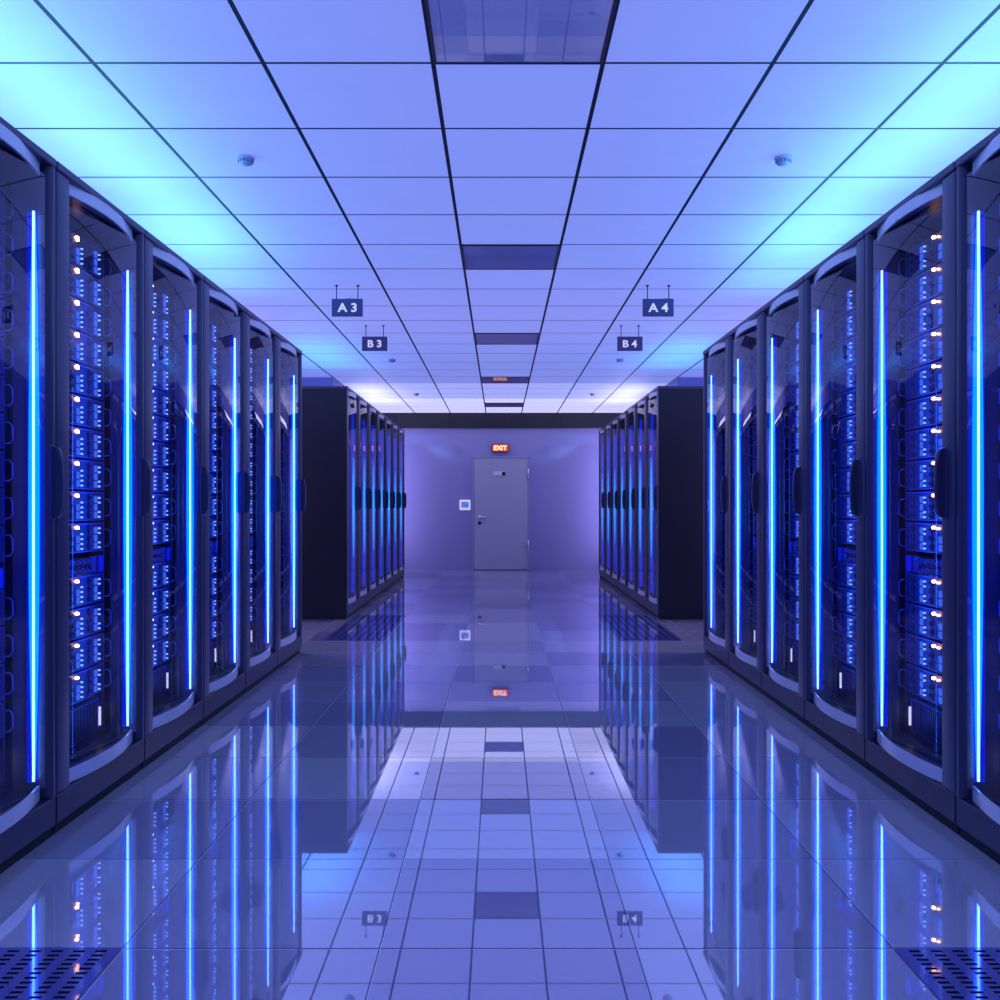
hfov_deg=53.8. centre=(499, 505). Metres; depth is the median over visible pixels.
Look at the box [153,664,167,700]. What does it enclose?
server
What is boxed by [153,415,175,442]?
server
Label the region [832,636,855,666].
server
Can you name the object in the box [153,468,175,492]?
server
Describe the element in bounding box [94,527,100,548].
light
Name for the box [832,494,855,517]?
server
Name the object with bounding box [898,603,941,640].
server
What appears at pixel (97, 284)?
light
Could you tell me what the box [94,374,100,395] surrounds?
light
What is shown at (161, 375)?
server
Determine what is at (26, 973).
floor vent
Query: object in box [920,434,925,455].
light
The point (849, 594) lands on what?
light
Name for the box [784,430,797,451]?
server
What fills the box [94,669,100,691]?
light
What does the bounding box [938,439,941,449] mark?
light
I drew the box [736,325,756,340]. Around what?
shelf
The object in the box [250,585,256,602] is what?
server
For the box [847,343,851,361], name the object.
light
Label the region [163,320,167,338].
light
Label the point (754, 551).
server
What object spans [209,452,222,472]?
server
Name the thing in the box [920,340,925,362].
light
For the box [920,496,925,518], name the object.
light
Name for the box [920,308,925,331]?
light
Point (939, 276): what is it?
light
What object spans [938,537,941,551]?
light
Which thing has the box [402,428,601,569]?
wall
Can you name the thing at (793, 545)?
cable tray
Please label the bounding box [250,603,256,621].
server
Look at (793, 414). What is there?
server
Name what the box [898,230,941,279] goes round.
server
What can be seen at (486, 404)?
ceiling panel
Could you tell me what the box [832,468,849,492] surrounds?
server
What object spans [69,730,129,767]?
trim
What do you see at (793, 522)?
server
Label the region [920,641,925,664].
light
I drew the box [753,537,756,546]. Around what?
cable tray
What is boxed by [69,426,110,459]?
server
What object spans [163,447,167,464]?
light
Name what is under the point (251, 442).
server
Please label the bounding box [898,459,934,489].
server
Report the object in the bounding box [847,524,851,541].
light
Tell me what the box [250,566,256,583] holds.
server
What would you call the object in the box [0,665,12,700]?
server
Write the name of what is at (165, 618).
light
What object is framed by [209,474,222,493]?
server
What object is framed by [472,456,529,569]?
door
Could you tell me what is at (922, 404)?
light
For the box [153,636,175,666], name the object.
server
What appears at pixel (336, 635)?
floor vent
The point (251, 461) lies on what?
server
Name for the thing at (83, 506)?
server
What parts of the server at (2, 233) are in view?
pull handle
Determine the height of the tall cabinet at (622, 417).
2.232 m
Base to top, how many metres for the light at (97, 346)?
0.088 m
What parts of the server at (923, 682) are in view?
pull handle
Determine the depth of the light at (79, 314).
3.77 m
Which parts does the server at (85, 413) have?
pull handle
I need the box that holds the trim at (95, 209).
[69,196,129,240]
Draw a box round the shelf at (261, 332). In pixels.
[250,325,269,340]
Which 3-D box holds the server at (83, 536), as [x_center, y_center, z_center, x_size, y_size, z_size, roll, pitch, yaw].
[-1.810,0.125,3.704,0.447,0.113,0.639,0,0,0]
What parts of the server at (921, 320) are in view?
pull handle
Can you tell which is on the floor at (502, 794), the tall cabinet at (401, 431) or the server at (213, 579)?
the tall cabinet at (401, 431)
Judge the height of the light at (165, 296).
0.088 m
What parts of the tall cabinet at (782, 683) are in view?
door trim, door trim, door sill, mounting rail, handle, post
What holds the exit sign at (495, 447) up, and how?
attached to the wall
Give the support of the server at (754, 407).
in the tall cabinet at (744, 656)
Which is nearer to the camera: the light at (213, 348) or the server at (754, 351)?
the light at (213, 348)
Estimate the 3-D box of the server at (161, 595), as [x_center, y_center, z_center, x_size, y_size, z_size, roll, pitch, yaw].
[-1.810,0.452,4.512,0.447,0.113,0.639,0,0,0]
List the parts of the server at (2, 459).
pull handle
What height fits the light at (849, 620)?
0.088 m
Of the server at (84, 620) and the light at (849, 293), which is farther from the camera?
the light at (849, 293)
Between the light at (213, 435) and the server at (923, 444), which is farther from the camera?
the light at (213, 435)
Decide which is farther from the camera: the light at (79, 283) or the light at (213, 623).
the light at (213, 623)
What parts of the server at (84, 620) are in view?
pull handle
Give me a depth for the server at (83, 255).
3.85 m
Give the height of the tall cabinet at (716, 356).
2.232 m
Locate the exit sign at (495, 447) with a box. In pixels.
[492,444,508,451]
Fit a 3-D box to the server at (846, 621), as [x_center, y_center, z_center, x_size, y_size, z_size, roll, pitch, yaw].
[1.849,0.574,4.512,0.447,0.113,0.639,0,0,0]
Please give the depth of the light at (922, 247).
3.85 m
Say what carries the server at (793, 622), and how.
in the tall cabinet at (782, 683)
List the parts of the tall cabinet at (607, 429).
glass door, handle, post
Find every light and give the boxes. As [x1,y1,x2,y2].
[76,248,82,264]
[76,280,82,295]
[76,311,82,327]
[76,343,82,359]
[76,375,82,390]
[76,407,82,422]
[76,438,82,454]
[76,470,82,486]
[76,502,82,518]
[76,533,82,550]
[76,586,82,604]
[76,618,82,636]
[76,650,82,668]
[76,681,82,700]
[94,251,100,274]
[94,281,100,304]
[94,312,100,334]
[94,343,100,365]
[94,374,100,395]
[94,404,100,426]
[94,435,100,456]
[94,466,100,487]
[94,496,100,517]
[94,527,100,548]
[94,578,100,599]
[94,608,100,630]
[94,639,100,661]
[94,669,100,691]
[163,294,167,313]
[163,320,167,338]
[163,345,167,363]
[163,371,167,388]
[163,396,167,414]
[163,422,167,439]
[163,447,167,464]
[163,472,167,490]
[163,498,167,515]
[163,523,167,541]
[163,566,167,583]
[163,591,167,609]
[163,616,167,634]
[163,642,167,659]
[212,325,215,341]
[212,347,215,362]
[212,369,215,384]
[212,390,215,405]
[212,412,215,427]
[212,434,215,449]
[212,456,215,470]
[212,477,215,492]
[212,499,215,514]
[212,521,215,535]
[212,557,215,572]
[212,579,215,593]
[212,600,215,615]
[212,622,215,637]
[796,323,797,338]
[796,345,797,360]
[796,521,797,536]
[847,291,851,309]
[847,317,851,335]
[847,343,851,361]
[847,369,851,387]
[847,394,851,412]
[847,420,851,438]
[847,446,851,464]
[847,472,849,490]
[847,498,851,515]
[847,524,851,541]
[847,567,851,584]
[847,592,851,610]
[847,618,851,636]
[847,644,851,662]
[920,245,925,269]
[920,277,925,300]
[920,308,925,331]
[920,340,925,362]
[920,371,925,393]
[920,402,925,424]
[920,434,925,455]
[920,465,925,486]
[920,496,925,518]
[920,527,925,549]
[920,579,925,601]
[920,610,925,632]
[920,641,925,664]
[920,673,925,695]
[938,243,941,258]
[938,275,941,291]
[938,308,941,323]
[938,341,941,356]
[938,373,941,388]
[938,406,941,421]
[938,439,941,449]
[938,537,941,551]
[938,591,941,605]
[938,623,941,638]
[938,656,941,671]
[938,688,941,703]
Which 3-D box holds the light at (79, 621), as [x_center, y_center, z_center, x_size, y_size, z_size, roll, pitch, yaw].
[-1.614,0.467,3.782,0.008,0.067,0.048,0,0,0]
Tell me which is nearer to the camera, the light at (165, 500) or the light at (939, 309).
the light at (939, 309)
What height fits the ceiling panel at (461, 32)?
0.008 m
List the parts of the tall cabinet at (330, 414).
post, door trim, door trim, handle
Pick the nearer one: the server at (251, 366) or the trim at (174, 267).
the trim at (174, 267)
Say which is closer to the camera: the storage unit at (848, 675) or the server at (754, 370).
the storage unit at (848, 675)
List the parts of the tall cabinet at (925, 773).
door trim, door trim, mounting rail, door sill, handle, post, panel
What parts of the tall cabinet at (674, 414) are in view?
door trim, door trim, handle, post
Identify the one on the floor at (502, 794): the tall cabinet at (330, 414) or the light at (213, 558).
the tall cabinet at (330, 414)
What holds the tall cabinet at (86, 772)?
on the floor at (502, 794)
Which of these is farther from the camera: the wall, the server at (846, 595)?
the wall
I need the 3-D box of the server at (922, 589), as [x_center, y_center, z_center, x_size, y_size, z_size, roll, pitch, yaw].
[1.849,0.330,3.704,0.447,0.113,0.639,0,0,0]
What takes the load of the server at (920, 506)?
in the tall cabinet at (925, 773)
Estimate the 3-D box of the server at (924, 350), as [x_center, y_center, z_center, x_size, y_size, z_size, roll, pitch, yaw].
[1.849,-0.609,3.704,0.447,0.113,0.639,0,0,0]
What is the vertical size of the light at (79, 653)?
0.067 m
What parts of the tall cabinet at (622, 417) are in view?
glass door, handle, post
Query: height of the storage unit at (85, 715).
0.148 m
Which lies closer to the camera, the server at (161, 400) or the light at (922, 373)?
the light at (922, 373)
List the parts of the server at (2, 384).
pull handle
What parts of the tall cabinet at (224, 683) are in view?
post, mounting rail, door sill, door trim, door trim, handle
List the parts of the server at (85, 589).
pull handle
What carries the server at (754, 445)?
in the tall cabinet at (744, 656)
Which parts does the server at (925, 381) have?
pull handle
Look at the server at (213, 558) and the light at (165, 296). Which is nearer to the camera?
the light at (165, 296)
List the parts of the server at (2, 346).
pull handle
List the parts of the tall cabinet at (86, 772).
panel, post, door sill, mounting rail, door trim, door trim, handle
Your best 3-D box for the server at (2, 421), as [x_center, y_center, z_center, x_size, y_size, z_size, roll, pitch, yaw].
[-1.810,-0.242,2.896,0.447,0.113,0.639,0,0,0]
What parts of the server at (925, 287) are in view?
pull handle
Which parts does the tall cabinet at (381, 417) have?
post, glass door, handle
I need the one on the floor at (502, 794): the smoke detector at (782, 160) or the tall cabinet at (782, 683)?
the tall cabinet at (782, 683)
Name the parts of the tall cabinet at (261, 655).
post, mounting rail, door sill, door trim, door trim, handle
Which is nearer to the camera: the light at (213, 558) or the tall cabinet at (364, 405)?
the light at (213, 558)
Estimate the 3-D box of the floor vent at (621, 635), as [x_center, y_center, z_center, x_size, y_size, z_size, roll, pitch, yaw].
[1.220,1.088,8.850,0.501,0.004,1.830,0,0,0]
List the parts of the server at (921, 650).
pull handle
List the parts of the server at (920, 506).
pull handle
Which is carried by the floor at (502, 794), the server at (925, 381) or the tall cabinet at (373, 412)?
the tall cabinet at (373, 412)
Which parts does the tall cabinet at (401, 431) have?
post, glass door, handle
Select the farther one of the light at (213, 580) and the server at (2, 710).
the light at (213, 580)
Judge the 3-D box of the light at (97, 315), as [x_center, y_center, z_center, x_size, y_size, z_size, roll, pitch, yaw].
[-1.614,-0.726,3.947,0.008,0.088,0.048,0,0,0]
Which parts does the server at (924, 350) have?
pull handle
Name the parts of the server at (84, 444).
pull handle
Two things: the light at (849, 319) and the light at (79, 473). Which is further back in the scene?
the light at (849, 319)
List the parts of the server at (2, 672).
pull handle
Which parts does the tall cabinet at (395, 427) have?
post, glass door, handle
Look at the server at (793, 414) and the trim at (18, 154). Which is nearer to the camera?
the trim at (18, 154)
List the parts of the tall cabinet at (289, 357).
post, door sill, door trim, door trim, handle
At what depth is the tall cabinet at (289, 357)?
7.26 m
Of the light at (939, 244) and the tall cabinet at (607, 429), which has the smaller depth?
the light at (939, 244)
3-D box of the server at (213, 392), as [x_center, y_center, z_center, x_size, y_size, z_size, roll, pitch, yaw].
[-1.810,-0.609,5.320,0.447,0.113,0.639,0,0,0]
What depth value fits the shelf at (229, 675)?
5.35 m
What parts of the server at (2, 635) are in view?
pull handle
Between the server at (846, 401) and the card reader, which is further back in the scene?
the card reader
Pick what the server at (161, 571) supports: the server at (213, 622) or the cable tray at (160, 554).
the cable tray at (160, 554)
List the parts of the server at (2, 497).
pull handle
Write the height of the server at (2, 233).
0.113 m
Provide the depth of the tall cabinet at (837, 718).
4.83 m
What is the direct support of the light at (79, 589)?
attached to the server at (85, 589)
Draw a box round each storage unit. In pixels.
[69,696,100,747]
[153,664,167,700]
[209,641,215,668]
[754,624,756,646]
[791,641,797,668]
[840,664,855,700]
[909,696,941,748]
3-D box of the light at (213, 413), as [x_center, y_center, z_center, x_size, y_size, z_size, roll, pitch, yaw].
[-1.614,-0.482,5.563,0.008,0.088,0.048,0,0,0]
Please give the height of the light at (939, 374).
0.067 m
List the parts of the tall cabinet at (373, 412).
post, glass door, handle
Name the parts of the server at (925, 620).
pull handle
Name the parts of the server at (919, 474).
pull handle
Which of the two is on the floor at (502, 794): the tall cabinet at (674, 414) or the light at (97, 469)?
the tall cabinet at (674, 414)
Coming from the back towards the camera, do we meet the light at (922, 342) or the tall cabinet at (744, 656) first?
the tall cabinet at (744, 656)
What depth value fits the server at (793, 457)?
5.56 m
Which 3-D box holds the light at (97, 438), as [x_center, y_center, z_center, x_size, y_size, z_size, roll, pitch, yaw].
[-1.614,-0.237,3.947,0.008,0.088,0.048,0,0,0]
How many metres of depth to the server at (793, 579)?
5.56 m
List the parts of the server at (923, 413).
pull handle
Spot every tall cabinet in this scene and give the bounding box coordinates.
[0,116,63,873]
[52,161,150,834]
[141,229,208,768]
[201,275,250,725]
[243,308,281,693]
[275,333,305,670]
[302,386,361,619]
[358,396,371,609]
[368,404,380,602]
[377,410,388,595]
[385,417,394,589]
[392,422,400,584]
[398,427,406,580]
[599,427,604,579]
[604,423,611,584]
[610,417,618,589]
[618,411,626,595]
[626,404,635,602]
[635,395,646,609]
[646,386,702,619]
[703,333,730,670]
[728,308,762,693]
[761,275,806,725]
[804,229,867,768]
[865,161,959,834]
[955,126,999,863]
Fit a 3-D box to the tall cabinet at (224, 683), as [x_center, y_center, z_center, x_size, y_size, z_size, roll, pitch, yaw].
[-1.949,-0.026,5.272,1.034,2.232,0.803,0,0,0]
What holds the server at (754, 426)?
in the tall cabinet at (744, 656)
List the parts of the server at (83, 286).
pull handle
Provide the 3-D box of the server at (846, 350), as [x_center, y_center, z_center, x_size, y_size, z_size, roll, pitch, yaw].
[1.849,-0.731,4.512,0.447,0.113,0.639,0,0,0]
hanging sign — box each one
[332,285,362,316]
[362,325,386,350]
[617,325,642,350]
[643,285,673,316]
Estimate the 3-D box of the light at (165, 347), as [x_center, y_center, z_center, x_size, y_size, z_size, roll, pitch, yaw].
[-1.614,-0.726,4.755,0.008,0.088,0.048,0,0,0]
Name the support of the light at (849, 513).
attached to the server at (844, 511)
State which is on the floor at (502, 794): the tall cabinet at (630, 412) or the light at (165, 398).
the tall cabinet at (630, 412)
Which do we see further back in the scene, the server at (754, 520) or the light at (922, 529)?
the server at (754, 520)
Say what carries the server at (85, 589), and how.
in the tall cabinet at (86, 772)
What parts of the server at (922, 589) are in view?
pull handle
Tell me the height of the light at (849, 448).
0.088 m
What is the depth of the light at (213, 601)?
5.56 m
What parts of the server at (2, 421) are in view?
pull handle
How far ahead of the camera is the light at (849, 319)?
4.66 m
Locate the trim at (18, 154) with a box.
[0,139,33,170]
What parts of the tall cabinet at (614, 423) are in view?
glass door, handle, post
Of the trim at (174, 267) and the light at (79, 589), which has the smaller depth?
the light at (79, 589)
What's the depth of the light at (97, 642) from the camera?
3.94 m
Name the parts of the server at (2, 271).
pull handle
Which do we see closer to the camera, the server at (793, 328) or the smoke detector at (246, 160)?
the smoke detector at (246, 160)
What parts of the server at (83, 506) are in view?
pull handle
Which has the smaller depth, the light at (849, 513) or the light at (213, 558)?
the light at (849, 513)
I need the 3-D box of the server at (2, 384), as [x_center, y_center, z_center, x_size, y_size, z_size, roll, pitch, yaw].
[-1.810,-0.364,2.896,0.447,0.113,0.639,0,0,0]
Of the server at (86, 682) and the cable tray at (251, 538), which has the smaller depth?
the server at (86, 682)
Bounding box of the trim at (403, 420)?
[382,413,621,427]
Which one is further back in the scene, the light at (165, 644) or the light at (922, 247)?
the light at (165, 644)
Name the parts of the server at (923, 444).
pull handle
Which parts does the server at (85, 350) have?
pull handle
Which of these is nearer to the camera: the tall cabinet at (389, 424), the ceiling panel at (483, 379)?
the ceiling panel at (483, 379)
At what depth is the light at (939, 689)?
3.70 m
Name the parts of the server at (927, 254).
pull handle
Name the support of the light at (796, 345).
attached to the server at (793, 349)
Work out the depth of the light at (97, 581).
3.94 m
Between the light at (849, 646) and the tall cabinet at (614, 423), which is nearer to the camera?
the light at (849, 646)
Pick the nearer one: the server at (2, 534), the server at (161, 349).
the server at (2, 534)
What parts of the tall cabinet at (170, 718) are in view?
post, mounting rail, door sill, door trim, door trim, handle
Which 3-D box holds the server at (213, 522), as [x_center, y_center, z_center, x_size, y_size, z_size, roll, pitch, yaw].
[-1.810,0.125,5.320,0.447,0.113,0.639,0,0,0]
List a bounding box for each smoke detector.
[237,154,254,166]
[774,154,792,166]
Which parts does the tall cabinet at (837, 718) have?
door trim, door trim, door sill, mounting rail, handle, post, panel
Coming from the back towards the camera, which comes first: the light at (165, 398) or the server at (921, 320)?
the light at (165, 398)
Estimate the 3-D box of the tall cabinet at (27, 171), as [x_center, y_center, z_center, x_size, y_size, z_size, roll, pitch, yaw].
[-1.949,-0.026,2.849,1.034,2.232,0.803,0,0,0]
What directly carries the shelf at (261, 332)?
attached to the tall cabinet at (261, 655)
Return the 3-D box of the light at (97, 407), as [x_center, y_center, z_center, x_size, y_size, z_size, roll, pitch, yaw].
[-1.614,-0.359,3.947,0.008,0.088,0.048,0,0,0]
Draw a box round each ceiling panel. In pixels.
[424,0,616,64]
[461,245,559,269]
[474,333,539,344]
[481,377,529,382]
[485,403,523,406]
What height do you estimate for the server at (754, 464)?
0.113 m
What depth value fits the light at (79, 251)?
3.77 m
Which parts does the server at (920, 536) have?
pull handle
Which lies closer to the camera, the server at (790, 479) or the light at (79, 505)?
the light at (79, 505)
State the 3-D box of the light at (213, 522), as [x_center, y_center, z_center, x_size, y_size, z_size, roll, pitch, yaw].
[-1.614,0.130,5.563,0.008,0.088,0.048,0,0,0]
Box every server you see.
[0,186,12,222]
[0,224,12,260]
[0,262,12,297]
[0,300,12,335]
[0,338,12,372]
[0,375,12,410]
[0,413,12,448]
[0,451,12,485]
[0,489,12,523]
[0,527,12,561]
[0,589,12,624]
[0,627,12,662]
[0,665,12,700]
[0,702,12,738]
[69,230,110,279]
[69,263,110,309]
[69,295,110,339]
[69,328,110,369]
[69,361,110,399]
[69,393,110,429]
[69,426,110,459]
[69,459,110,489]
[69,491,110,520]
[69,522,110,553]
[69,572,110,607]
[69,603,110,640]
[69,633,110,673]
[69,663,110,705]
[153,284,175,317]
[153,310,175,342]
[153,336,175,367]
[153,363,175,392]
[153,389,175,417]
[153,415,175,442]
[153,441,175,467]
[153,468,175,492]
[153,494,175,517]
[153,520,175,544]
[153,561,175,587]
[153,586,175,614]
[153,611,175,640]
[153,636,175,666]
[209,320,222,344]
[209,342,222,365]
[209,364,222,387]
[209,386,222,408]
[209,408,222,429]
[209,430,222,451]
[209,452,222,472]
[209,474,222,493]
[209,496,222,515]
[209,518,222,537]
[209,553,222,574]
[209,575,222,596]
[209,596,222,618]
[209,617,222,640]
[250,346,256,364]
[250,365,256,383]
[250,384,256,401]
[250,403,256,420]
[250,422,256,439]
[250,440,256,457]
[250,459,256,476]
[250,478,256,495]
[250,497,256,514]
[250,516,256,533]
[250,547,256,564]
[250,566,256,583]
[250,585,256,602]
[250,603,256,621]
[749,345,756,364]
[749,364,756,383]
[749,383,756,401]
[749,402,756,420]
[749,421,756,439]
[749,440,756,457]
[749,459,756,474]
[749,516,756,533]
[749,547,756,564]
[749,566,756,583]
[749,585,756,602]
[749,603,756,621]
[784,320,797,344]
[784,342,797,365]
[784,364,797,387]
[784,386,797,408]
[784,408,797,429]
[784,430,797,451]
[784,452,797,472]
[784,474,792,493]
[784,496,797,515]
[784,518,797,537]
[784,553,797,574]
[784,575,797,596]
[784,596,797,618]
[784,617,797,640]
[832,284,855,317]
[832,310,855,342]
[832,336,855,367]
[832,362,855,392]
[832,389,855,417]
[832,415,855,442]
[832,441,855,467]
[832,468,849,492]
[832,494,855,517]
[832,520,855,544]
[832,561,855,588]
[832,586,855,614]
[832,611,855,640]
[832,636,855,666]
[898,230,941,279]
[898,263,941,309]
[898,295,941,339]
[898,328,941,369]
[898,361,941,399]
[898,393,941,429]
[898,426,941,459]
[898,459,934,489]
[898,491,941,520]
[898,522,941,553]
[898,572,941,608]
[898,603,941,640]
[898,633,941,673]
[898,663,941,706]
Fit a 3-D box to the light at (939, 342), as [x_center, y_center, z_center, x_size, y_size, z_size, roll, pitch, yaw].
[1.653,-0.593,3.689,0.008,0.067,0.043,0,0,0]
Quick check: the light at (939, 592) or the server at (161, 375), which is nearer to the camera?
the light at (939, 592)
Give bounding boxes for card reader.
[460,500,469,509]
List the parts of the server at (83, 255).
pull handle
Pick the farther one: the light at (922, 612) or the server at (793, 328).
the server at (793, 328)
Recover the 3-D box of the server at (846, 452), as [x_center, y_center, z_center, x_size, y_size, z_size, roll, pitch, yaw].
[1.849,-0.242,4.512,0.447,0.113,0.639,0,0,0]
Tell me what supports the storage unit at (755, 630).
in the tall cabinet at (744, 656)
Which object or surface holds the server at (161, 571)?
in the tall cabinet at (170, 718)
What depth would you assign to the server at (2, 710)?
3.20 m
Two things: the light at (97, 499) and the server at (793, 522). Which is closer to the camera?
the light at (97, 499)
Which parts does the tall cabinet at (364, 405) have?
post, door trim, door trim, glass door, handle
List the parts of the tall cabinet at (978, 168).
door trim, door trim, door sill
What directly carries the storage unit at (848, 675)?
in the tall cabinet at (837, 718)
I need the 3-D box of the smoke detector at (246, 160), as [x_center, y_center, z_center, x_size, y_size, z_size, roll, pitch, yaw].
[-1.140,-1.544,4.416,0.080,0.040,0.080,0,0,0]
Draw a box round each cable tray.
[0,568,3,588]
[69,555,103,577]
[153,547,169,563]
[209,541,216,553]
[250,537,252,546]
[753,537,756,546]
[789,541,797,553]
[838,547,855,563]
[906,555,941,577]
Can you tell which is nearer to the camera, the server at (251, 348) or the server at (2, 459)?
the server at (2, 459)
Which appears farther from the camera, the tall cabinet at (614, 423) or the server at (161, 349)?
the tall cabinet at (614, 423)
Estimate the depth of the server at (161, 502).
4.71 m
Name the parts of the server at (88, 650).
pull handle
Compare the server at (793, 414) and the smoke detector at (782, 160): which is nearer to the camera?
the smoke detector at (782, 160)
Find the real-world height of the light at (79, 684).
0.067 m
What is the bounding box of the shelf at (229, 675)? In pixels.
[209,667,235,682]
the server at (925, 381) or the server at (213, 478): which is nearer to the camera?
the server at (925, 381)
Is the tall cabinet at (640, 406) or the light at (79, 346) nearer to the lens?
the light at (79, 346)
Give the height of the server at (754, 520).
0.113 m
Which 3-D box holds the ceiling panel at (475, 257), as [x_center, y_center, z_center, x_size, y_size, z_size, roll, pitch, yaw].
[0.064,-1.560,6.200,0.594,0.008,0.599,0,0,0]
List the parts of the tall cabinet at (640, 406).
door trim, handle, post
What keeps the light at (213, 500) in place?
attached to the server at (213, 500)
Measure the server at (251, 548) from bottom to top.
0.113 m
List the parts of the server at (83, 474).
pull handle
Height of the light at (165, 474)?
0.088 m
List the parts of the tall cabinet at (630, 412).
glass door, handle, post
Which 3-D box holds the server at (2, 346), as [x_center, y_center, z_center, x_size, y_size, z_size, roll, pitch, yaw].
[-1.810,-0.486,2.896,0.447,0.113,0.639,0,0,0]
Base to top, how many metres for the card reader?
0.172 m
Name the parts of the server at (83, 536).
pull handle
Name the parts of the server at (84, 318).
pull handle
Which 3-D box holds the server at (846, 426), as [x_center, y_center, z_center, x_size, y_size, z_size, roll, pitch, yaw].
[1.849,-0.364,4.512,0.447,0.113,0.639,0,0,0]
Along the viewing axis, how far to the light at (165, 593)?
4.74 m
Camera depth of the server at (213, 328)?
5.56 m
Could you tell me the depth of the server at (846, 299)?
4.71 m
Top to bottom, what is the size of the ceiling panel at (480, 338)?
0.008 m
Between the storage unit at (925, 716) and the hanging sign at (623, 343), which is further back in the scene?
the hanging sign at (623, 343)
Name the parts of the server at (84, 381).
pull handle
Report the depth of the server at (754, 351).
6.41 m
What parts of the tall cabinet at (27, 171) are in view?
mounting rail, door sill, door trim, door trim, handle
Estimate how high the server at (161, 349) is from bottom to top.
0.113 m
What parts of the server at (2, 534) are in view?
pull handle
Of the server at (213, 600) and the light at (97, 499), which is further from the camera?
the server at (213, 600)
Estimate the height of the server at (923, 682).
0.113 m
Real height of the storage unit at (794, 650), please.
0.148 m
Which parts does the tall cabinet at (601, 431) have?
glass door, handle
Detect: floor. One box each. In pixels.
[0,570,999,999]
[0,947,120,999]
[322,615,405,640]
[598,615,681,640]
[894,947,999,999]
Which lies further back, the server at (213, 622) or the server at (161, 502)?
the server at (213, 622)
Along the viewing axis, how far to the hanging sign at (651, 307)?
6.98 m
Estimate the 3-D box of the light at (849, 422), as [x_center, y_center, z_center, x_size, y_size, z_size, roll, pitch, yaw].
[1.653,-0.359,4.662,0.008,0.088,0.043,0,0,0]
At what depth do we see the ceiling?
4.37 m
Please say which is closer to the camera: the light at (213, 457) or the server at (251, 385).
the light at (213, 457)
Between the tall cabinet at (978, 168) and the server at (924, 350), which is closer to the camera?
the tall cabinet at (978, 168)
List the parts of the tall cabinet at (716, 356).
door trim, door trim, door sill, handle, post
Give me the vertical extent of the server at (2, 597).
0.113 m
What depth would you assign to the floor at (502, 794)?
3.21 m
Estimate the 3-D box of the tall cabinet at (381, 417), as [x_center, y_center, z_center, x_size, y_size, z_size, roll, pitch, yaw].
[-1.943,-0.026,12.220,1.034,2.232,0.803,0,0,0]
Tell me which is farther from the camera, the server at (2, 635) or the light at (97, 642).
the light at (97, 642)
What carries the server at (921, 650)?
in the tall cabinet at (925, 773)
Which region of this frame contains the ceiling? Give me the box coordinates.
[0,0,999,412]
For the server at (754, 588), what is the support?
in the tall cabinet at (744, 656)
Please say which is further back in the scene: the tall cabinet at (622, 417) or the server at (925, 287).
the tall cabinet at (622, 417)
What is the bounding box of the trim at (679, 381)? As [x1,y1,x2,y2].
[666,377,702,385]
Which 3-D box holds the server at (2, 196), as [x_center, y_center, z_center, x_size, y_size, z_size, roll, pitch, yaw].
[-1.810,-0.976,2.896,0.447,0.113,0.639,0,0,0]
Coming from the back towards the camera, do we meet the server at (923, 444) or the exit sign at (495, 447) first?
the exit sign at (495, 447)
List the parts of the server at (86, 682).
pull handle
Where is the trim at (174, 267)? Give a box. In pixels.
[153,256,191,284]
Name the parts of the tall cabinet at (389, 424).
post, glass door, handle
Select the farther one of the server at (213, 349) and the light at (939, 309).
the server at (213, 349)
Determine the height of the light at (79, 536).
0.067 m
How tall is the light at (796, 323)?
0.088 m
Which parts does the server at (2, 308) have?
pull handle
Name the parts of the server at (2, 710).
pull handle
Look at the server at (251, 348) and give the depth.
6.42 m
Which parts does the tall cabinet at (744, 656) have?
door trim, door trim, door sill, handle, mounting rail, post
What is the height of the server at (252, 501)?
0.113 m
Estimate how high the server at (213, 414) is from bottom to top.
0.113 m
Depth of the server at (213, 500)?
5.56 m
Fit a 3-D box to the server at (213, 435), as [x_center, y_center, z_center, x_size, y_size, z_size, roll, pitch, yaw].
[-1.810,-0.364,5.320,0.447,0.113,0.639,0,0,0]
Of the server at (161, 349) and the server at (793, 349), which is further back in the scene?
the server at (793, 349)
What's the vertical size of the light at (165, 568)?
0.088 m
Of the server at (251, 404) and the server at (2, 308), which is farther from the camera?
the server at (251, 404)
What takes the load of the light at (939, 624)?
attached to the server at (925, 620)
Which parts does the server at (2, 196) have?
pull handle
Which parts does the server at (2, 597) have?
pull handle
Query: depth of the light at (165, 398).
4.74 m

